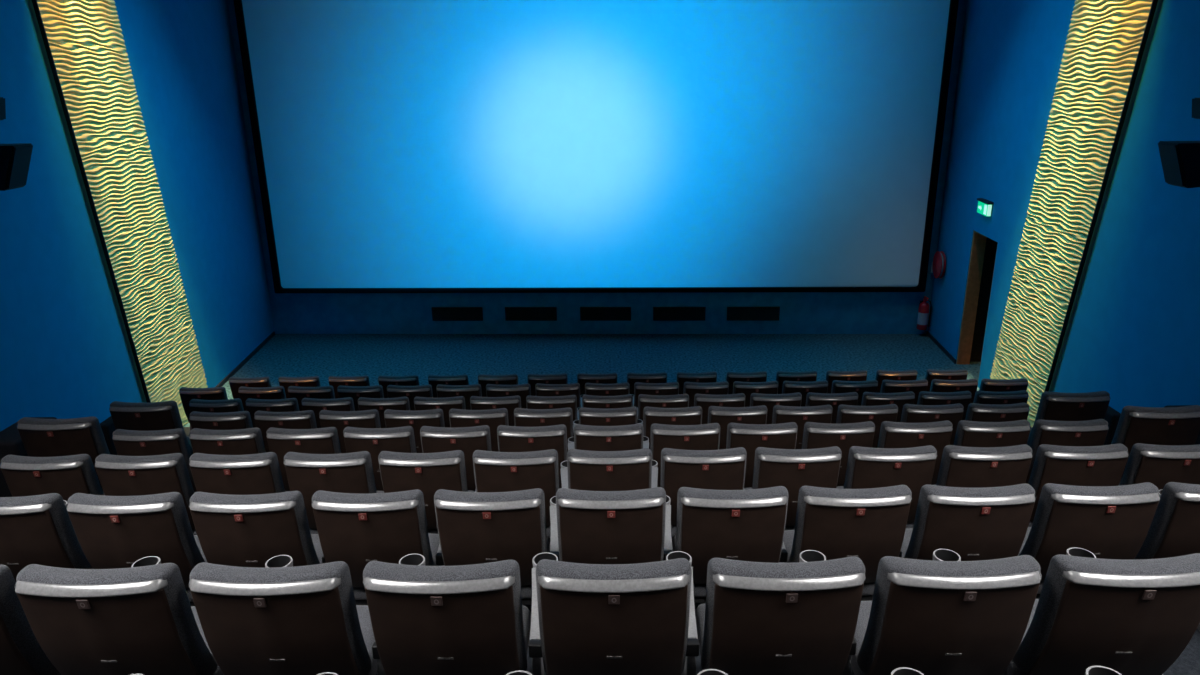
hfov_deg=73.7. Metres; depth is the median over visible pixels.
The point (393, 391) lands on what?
chair
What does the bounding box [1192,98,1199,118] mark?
wall speaker
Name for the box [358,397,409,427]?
chair
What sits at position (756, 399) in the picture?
chair
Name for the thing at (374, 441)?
chair
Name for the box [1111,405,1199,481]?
chair
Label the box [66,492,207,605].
chair
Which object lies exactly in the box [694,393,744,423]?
chair
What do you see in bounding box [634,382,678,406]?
chair
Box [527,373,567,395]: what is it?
chair
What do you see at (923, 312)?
fire extinguisher
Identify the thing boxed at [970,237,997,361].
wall
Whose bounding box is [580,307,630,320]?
air vent
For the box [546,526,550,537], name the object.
seat cushion
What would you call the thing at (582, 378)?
chair
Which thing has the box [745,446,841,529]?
chair
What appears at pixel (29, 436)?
chair
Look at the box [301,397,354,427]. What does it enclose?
chair
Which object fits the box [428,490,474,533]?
seat cushion
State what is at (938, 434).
chair
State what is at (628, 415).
chair
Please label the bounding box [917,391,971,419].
chair
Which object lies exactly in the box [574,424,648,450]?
chair
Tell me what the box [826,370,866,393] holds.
chair
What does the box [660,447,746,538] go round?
chair
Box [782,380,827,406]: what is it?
chair
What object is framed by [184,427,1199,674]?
steps
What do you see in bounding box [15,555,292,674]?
chair
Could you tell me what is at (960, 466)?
chair
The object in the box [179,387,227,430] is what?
chair
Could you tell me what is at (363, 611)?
seat cushion
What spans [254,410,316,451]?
chair
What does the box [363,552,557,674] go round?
chair
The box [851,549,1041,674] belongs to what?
chair
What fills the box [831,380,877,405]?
chair
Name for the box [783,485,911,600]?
chair
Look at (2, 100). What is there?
wall speaker
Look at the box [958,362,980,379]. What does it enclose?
floor
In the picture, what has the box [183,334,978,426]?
floor
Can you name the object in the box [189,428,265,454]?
chair
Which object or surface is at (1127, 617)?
chair
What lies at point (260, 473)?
chair
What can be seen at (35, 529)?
chair
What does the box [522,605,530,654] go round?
seat cushion
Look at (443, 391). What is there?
chair
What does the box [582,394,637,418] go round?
chair
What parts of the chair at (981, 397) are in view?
trim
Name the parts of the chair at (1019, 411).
trim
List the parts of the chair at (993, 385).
trim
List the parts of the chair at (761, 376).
backrest, trim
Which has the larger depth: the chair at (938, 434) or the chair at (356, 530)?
the chair at (938, 434)
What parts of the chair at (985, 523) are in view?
trim, number plate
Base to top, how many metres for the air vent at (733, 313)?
0.260 m
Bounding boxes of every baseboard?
[216,331,274,386]
[926,331,955,363]
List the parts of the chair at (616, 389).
trim, backrest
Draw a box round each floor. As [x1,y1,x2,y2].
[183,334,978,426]
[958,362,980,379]
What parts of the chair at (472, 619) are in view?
number plate, trim, armrest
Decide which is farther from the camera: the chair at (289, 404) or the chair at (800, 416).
the chair at (289, 404)
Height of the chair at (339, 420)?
0.974 m
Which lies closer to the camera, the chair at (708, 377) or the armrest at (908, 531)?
the armrest at (908, 531)
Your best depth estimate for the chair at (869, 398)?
7.90 m
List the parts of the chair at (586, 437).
trim, armrest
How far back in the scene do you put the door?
12.91 m
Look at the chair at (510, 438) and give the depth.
5.78 m
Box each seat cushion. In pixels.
[185,535,207,601]
[191,606,222,674]
[311,534,322,563]
[356,605,377,674]
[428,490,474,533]
[521,535,548,598]
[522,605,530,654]
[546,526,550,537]
[671,525,675,536]
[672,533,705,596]
[695,603,704,655]
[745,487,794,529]
[783,530,874,595]
[837,486,913,527]
[851,600,871,674]
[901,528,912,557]
[1007,599,1038,674]
[1018,527,1043,593]
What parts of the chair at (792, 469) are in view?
backrest, trim, number plate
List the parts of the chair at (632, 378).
backrest, trim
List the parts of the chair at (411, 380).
trim, backrest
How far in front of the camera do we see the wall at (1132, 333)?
8.83 m
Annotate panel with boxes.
[32,0,207,425]
[990,0,1157,426]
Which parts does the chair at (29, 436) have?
panel, trim, backrest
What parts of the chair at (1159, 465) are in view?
trim, number plate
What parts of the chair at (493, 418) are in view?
trim, backrest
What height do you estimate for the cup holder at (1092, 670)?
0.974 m
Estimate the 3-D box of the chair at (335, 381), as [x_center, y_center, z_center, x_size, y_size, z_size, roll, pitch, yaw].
[-3.119,0.851,10.562,0.629,0.974,0.848,-1,18,0]
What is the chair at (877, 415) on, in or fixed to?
on the steps
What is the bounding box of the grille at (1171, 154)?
[1158,143,1183,185]
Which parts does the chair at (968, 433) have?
trim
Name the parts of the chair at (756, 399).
backrest, trim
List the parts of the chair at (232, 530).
number plate, trim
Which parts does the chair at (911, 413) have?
backrest, trim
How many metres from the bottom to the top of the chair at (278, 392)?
0.974 m
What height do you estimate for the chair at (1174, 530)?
0.974 m
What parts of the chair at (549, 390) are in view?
trim, backrest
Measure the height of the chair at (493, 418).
0.974 m
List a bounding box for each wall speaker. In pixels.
[0,97,5,119]
[0,143,32,190]
[1158,141,1199,187]
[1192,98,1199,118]
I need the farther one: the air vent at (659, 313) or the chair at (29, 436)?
the air vent at (659, 313)
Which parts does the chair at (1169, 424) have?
backrest, trim, number plate, panel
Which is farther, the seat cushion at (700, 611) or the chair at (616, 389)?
the chair at (616, 389)
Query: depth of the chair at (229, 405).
7.94 m
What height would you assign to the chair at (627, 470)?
0.974 m
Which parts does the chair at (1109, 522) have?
backrest, trim, number plate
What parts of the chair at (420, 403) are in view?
trim, backrest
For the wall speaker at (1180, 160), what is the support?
attached to the wall at (1132, 333)
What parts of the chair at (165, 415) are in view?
panel, trim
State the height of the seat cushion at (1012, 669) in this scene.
0.130 m
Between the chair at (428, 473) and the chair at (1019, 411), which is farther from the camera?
the chair at (1019, 411)
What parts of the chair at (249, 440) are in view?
trim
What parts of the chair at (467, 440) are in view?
trim, backrest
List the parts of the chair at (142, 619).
number plate, trim, backrest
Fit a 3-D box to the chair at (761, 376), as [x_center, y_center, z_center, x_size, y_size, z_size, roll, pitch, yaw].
[1.917,0.796,10.531,0.629,0.974,0.848,-1,18,0]
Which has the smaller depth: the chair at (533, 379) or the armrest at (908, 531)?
the armrest at (908, 531)
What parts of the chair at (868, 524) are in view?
backrest, trim, number plate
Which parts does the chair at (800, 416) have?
backrest, trim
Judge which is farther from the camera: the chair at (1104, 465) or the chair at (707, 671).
the chair at (1104, 465)
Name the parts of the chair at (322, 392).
trim, backrest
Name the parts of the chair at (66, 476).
number plate, trim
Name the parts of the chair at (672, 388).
trim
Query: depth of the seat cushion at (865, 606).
3.07 m
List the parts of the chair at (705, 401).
backrest, trim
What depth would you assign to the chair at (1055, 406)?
6.82 m
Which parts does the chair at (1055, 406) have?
trim, panel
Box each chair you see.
[0,416,109,496]
[0,454,104,500]
[0,493,92,581]
[0,556,160,674]
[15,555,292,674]
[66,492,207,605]
[94,453,196,534]
[100,401,193,454]
[112,428,196,491]
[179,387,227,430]
[189,398,243,412]
[189,411,252,429]
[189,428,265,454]
[189,452,287,494]
[189,491,325,567]
[189,554,424,674]
[229,376,271,398]
[238,386,285,410]
[245,398,298,427]
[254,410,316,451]
[266,427,340,490]
[279,376,320,398]
[284,451,383,533]
[288,386,334,410]
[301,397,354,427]
[311,489,443,604]
[317,672,337,674]
[319,409,380,452]
[328,375,369,398]
[337,385,383,410]
[343,426,415,490]
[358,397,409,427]
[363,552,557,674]
[378,375,418,397]
[378,450,475,533]
[384,409,444,452]
[387,384,432,410]
[414,396,465,427]
[420,425,491,490]
[428,374,468,397]
[434,488,559,603]
[436,384,481,409]
[449,408,508,451]
[470,395,526,425]
[473,449,567,542]
[478,374,517,396]
[486,383,530,408]
[497,424,574,488]
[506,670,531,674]
[514,407,578,451]
[526,395,580,436]
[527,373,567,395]
[535,383,582,419]
[536,551,699,674]
[556,487,672,563]
[567,448,657,490]
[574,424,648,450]
[577,373,616,406]
[579,407,642,425]
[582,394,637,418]
[585,382,633,405]
[627,372,666,394]
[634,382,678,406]
[638,394,688,420]
[643,406,701,448]
[650,423,719,486]
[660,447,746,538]
[672,486,788,602]
[677,372,716,393]
[683,381,728,406]
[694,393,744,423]
[695,550,865,674]
[697,669,727,674]
[708,405,767,449]
[726,371,766,393]
[726,422,797,488]
[733,381,778,406]
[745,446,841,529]
[750,392,801,423]
[772,405,832,448]
[776,371,816,393]
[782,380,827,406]
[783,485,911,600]
[802,421,874,485]
[805,392,857,423]
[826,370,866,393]
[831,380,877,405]
[836,404,897,447]
[837,445,936,527]
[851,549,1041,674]
[861,391,914,421]
[875,369,916,392]
[877,420,952,484]
[880,379,927,404]
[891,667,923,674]
[900,403,963,444]
[901,483,1035,560]
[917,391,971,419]
[925,369,967,391]
[930,379,977,402]
[936,444,1032,487]
[954,420,1030,446]
[965,403,1029,421]
[973,390,1028,404]
[979,378,1027,391]
[1007,547,1199,674]
[1018,482,1159,598]
[1025,419,1108,483]
[1027,391,1120,445]
[1028,443,1128,526]
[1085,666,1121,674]
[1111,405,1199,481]
[1118,443,1199,489]
[1134,482,1199,630]
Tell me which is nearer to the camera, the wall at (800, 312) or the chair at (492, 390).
the chair at (492, 390)
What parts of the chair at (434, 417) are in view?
trim, backrest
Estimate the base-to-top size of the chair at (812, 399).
0.974 m
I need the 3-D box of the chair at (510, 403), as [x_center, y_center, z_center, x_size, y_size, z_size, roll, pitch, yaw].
[-0.999,0.951,8.418,0.594,0.974,0.846,-1,18,0]
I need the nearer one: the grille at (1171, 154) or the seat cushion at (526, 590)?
the seat cushion at (526, 590)
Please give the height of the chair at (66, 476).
0.974 m
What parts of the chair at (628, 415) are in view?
trim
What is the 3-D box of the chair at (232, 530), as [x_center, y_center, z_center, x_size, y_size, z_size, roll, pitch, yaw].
[-1.584,1.079,4.120,0.594,0.974,0.846,-1,18,0]
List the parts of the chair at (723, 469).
backrest, trim, number plate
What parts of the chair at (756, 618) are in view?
trim, number plate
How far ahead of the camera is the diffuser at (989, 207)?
11.85 m
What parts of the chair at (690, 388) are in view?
backrest, trim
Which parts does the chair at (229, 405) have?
trim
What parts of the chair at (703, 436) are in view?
backrest, trim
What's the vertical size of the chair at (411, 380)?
0.974 m
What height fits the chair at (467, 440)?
0.974 m
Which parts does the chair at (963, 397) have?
backrest, trim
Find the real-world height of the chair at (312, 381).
0.974 m
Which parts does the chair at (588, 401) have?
trim, backrest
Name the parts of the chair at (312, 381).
trim, backrest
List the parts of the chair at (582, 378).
backrest, trim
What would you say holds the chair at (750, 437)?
on the steps
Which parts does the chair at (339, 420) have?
trim, backrest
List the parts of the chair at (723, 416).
backrest, trim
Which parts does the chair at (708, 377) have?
backrest, trim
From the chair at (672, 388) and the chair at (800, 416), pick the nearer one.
the chair at (800, 416)
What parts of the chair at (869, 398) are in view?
backrest, trim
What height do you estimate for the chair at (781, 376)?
0.974 m
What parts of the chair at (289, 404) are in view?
trim, backrest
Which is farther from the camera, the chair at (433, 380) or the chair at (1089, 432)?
the chair at (433, 380)
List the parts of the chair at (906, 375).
backrest, trim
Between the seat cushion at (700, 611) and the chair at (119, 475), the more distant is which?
the chair at (119, 475)
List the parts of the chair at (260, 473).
number plate, trim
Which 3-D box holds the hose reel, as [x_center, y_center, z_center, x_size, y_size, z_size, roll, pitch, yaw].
[5.955,-1.282,14.056,0.114,0.480,0.523,1,18,6]
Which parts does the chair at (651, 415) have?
backrest, trim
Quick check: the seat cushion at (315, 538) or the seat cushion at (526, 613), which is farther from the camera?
the seat cushion at (315, 538)
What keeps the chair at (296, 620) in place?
on the steps
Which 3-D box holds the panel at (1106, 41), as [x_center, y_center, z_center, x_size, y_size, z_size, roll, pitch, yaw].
[5.526,-2.246,9.236,0.076,7.600,3.074,1,18,6]
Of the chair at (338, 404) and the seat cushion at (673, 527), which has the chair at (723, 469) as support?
the seat cushion at (673, 527)
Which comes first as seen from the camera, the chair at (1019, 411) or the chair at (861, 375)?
the chair at (1019, 411)
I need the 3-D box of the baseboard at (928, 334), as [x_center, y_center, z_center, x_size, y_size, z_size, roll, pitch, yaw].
[5.975,0.157,14.040,0.020,0.070,1.611,1,18,6]
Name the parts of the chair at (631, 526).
number plate, trim, armrest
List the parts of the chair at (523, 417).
trim, backrest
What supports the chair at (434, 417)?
on the steps
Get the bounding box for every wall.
[0,0,274,431]
[227,0,966,333]
[927,0,1199,412]
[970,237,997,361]
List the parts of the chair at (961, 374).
backrest, trim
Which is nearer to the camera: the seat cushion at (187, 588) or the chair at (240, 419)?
the seat cushion at (187, 588)
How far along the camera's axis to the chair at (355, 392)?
9.00 m
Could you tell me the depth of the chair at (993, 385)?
8.96 m
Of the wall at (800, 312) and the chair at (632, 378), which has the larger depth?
the wall at (800, 312)
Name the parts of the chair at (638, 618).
trim, number plate, armrest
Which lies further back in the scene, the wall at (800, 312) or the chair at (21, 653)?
the wall at (800, 312)
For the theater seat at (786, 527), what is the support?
on the chair at (792, 469)
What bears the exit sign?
attached to the wall at (1132, 333)
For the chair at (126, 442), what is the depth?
5.80 m
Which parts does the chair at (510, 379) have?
trim, backrest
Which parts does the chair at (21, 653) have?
backrest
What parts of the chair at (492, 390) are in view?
trim, backrest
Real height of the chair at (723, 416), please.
0.974 m
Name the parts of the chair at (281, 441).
trim, backrest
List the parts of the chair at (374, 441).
trim, backrest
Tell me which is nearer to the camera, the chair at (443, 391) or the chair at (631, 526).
the chair at (631, 526)
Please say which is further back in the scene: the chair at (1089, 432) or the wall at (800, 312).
the wall at (800, 312)
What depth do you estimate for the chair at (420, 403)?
7.93 m
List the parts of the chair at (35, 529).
trim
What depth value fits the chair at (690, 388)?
8.98 m
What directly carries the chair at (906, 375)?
on the steps
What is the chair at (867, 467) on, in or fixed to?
on the steps
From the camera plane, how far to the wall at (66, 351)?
9.74 m
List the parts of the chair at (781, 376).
backrest, trim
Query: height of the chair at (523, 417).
0.974 m
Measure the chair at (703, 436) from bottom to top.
0.974 m
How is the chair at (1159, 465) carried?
on the steps
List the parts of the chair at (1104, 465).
backrest, trim, number plate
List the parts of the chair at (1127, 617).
trim, number plate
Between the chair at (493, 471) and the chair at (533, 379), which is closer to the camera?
the chair at (493, 471)
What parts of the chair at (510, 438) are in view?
trim, backrest, armrest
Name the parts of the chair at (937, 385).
backrest, trim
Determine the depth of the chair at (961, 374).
10.02 m
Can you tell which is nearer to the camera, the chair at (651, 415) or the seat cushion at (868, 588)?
the seat cushion at (868, 588)
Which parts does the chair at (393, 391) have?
trim, backrest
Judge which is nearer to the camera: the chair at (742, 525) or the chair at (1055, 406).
the chair at (742, 525)
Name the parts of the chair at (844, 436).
backrest, trim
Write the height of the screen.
6.530 m
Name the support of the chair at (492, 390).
on the steps
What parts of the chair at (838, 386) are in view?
backrest, trim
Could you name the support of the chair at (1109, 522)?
on the steps
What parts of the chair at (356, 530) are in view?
number plate, trim, backrest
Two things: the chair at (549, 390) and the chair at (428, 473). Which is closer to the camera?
the chair at (428, 473)
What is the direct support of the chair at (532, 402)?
on the steps
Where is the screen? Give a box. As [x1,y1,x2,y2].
[233,0,958,292]
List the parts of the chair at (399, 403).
trim, backrest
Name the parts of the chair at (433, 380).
trim, backrest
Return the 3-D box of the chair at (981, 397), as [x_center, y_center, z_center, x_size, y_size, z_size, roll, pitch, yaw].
[4.040,0.895,8.388,0.594,0.974,0.846,-1,18,0]
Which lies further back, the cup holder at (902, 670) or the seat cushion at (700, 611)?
the seat cushion at (700, 611)
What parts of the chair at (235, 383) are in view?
trim, backrest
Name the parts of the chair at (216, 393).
trim, backrest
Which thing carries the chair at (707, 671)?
on the steps
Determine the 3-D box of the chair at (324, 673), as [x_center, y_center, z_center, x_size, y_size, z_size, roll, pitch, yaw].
[-1.036,1.163,1.975,0.594,0.974,0.846,-1,18,0]
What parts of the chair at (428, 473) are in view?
number plate, trim, backrest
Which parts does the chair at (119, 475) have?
number plate, trim, backrest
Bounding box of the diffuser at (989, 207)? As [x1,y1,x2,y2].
[987,205,991,215]
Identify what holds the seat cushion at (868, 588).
on the chair at (868, 524)
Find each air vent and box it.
[432,307,482,320]
[505,307,556,320]
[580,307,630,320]
[653,307,705,320]
[727,307,779,320]
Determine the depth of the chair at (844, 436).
5.77 m
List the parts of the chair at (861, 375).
backrest, trim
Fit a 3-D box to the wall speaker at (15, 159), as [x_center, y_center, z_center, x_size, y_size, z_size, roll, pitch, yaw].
[-5.501,-1.567,7.356,0.484,0.399,0.300,-2,18,-4]
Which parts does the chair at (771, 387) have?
backrest, trim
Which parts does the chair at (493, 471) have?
number plate, trim, backrest, armrest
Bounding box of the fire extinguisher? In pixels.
[917,296,931,329]
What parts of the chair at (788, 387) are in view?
backrest, trim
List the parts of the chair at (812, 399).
backrest, trim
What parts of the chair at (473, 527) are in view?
number plate, trim, backrest, armrest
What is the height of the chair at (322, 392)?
0.974 m
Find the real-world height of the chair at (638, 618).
0.974 m
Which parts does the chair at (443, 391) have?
trim, backrest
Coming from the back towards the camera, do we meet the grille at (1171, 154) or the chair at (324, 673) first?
the grille at (1171, 154)
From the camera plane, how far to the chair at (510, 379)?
10.06 m
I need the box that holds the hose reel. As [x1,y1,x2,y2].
[931,251,945,277]
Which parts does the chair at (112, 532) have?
number plate, trim, backrest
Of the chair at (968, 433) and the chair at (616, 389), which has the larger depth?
the chair at (616, 389)
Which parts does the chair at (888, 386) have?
backrest, trim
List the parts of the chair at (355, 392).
trim, backrest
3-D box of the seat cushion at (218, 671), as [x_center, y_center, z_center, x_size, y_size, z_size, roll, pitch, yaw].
[-1.628,1.216,3.077,0.455,0.130,0.460,-1,18,0]
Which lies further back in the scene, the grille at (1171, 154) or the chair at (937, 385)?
the chair at (937, 385)
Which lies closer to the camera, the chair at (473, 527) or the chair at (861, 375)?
the chair at (473, 527)
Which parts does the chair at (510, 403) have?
trim, backrest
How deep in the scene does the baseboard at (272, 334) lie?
13.74 m
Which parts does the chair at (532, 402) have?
trim, backrest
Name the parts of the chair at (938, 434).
backrest, trim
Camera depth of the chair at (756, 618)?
2.58 m
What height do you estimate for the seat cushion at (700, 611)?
0.130 m
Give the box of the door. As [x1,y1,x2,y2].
[956,231,997,378]
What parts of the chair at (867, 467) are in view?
backrest, trim, number plate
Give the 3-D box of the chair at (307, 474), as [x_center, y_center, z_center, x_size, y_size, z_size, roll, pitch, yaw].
[-1.578,1.048,5.196,0.594,0.974,0.846,-1,18,0]
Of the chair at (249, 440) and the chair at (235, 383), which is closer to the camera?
the chair at (249, 440)
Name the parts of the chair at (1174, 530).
backrest, trim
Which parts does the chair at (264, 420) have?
trim, backrest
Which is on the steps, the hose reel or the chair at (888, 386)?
the chair at (888, 386)
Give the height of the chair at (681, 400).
0.974 m
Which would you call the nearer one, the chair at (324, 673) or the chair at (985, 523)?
the chair at (324, 673)
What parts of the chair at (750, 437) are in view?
backrest, trim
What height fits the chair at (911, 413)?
0.974 m
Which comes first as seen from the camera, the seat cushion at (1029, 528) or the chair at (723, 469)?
the seat cushion at (1029, 528)
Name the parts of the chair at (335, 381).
trim, backrest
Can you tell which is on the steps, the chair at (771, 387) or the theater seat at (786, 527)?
the chair at (771, 387)
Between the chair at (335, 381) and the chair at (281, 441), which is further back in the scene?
the chair at (335, 381)
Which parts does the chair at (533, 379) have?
trim, backrest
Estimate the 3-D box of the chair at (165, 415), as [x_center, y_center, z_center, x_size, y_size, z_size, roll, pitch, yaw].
[-3.993,0.957,7.381,0.852,1.071,0.902,-1,18,0]
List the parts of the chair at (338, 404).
trim, backrest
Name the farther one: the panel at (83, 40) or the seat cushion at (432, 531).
the panel at (83, 40)
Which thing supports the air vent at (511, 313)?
in the wall at (800, 312)
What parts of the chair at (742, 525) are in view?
backrest, trim, number plate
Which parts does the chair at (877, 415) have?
backrest, trim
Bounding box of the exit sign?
[977,198,993,215]
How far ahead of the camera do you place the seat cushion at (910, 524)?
4.98 m
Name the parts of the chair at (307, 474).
number plate, trim, backrest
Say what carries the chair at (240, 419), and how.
on the steps
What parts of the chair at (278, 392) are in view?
trim, backrest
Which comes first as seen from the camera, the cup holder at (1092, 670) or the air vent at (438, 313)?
the cup holder at (1092, 670)

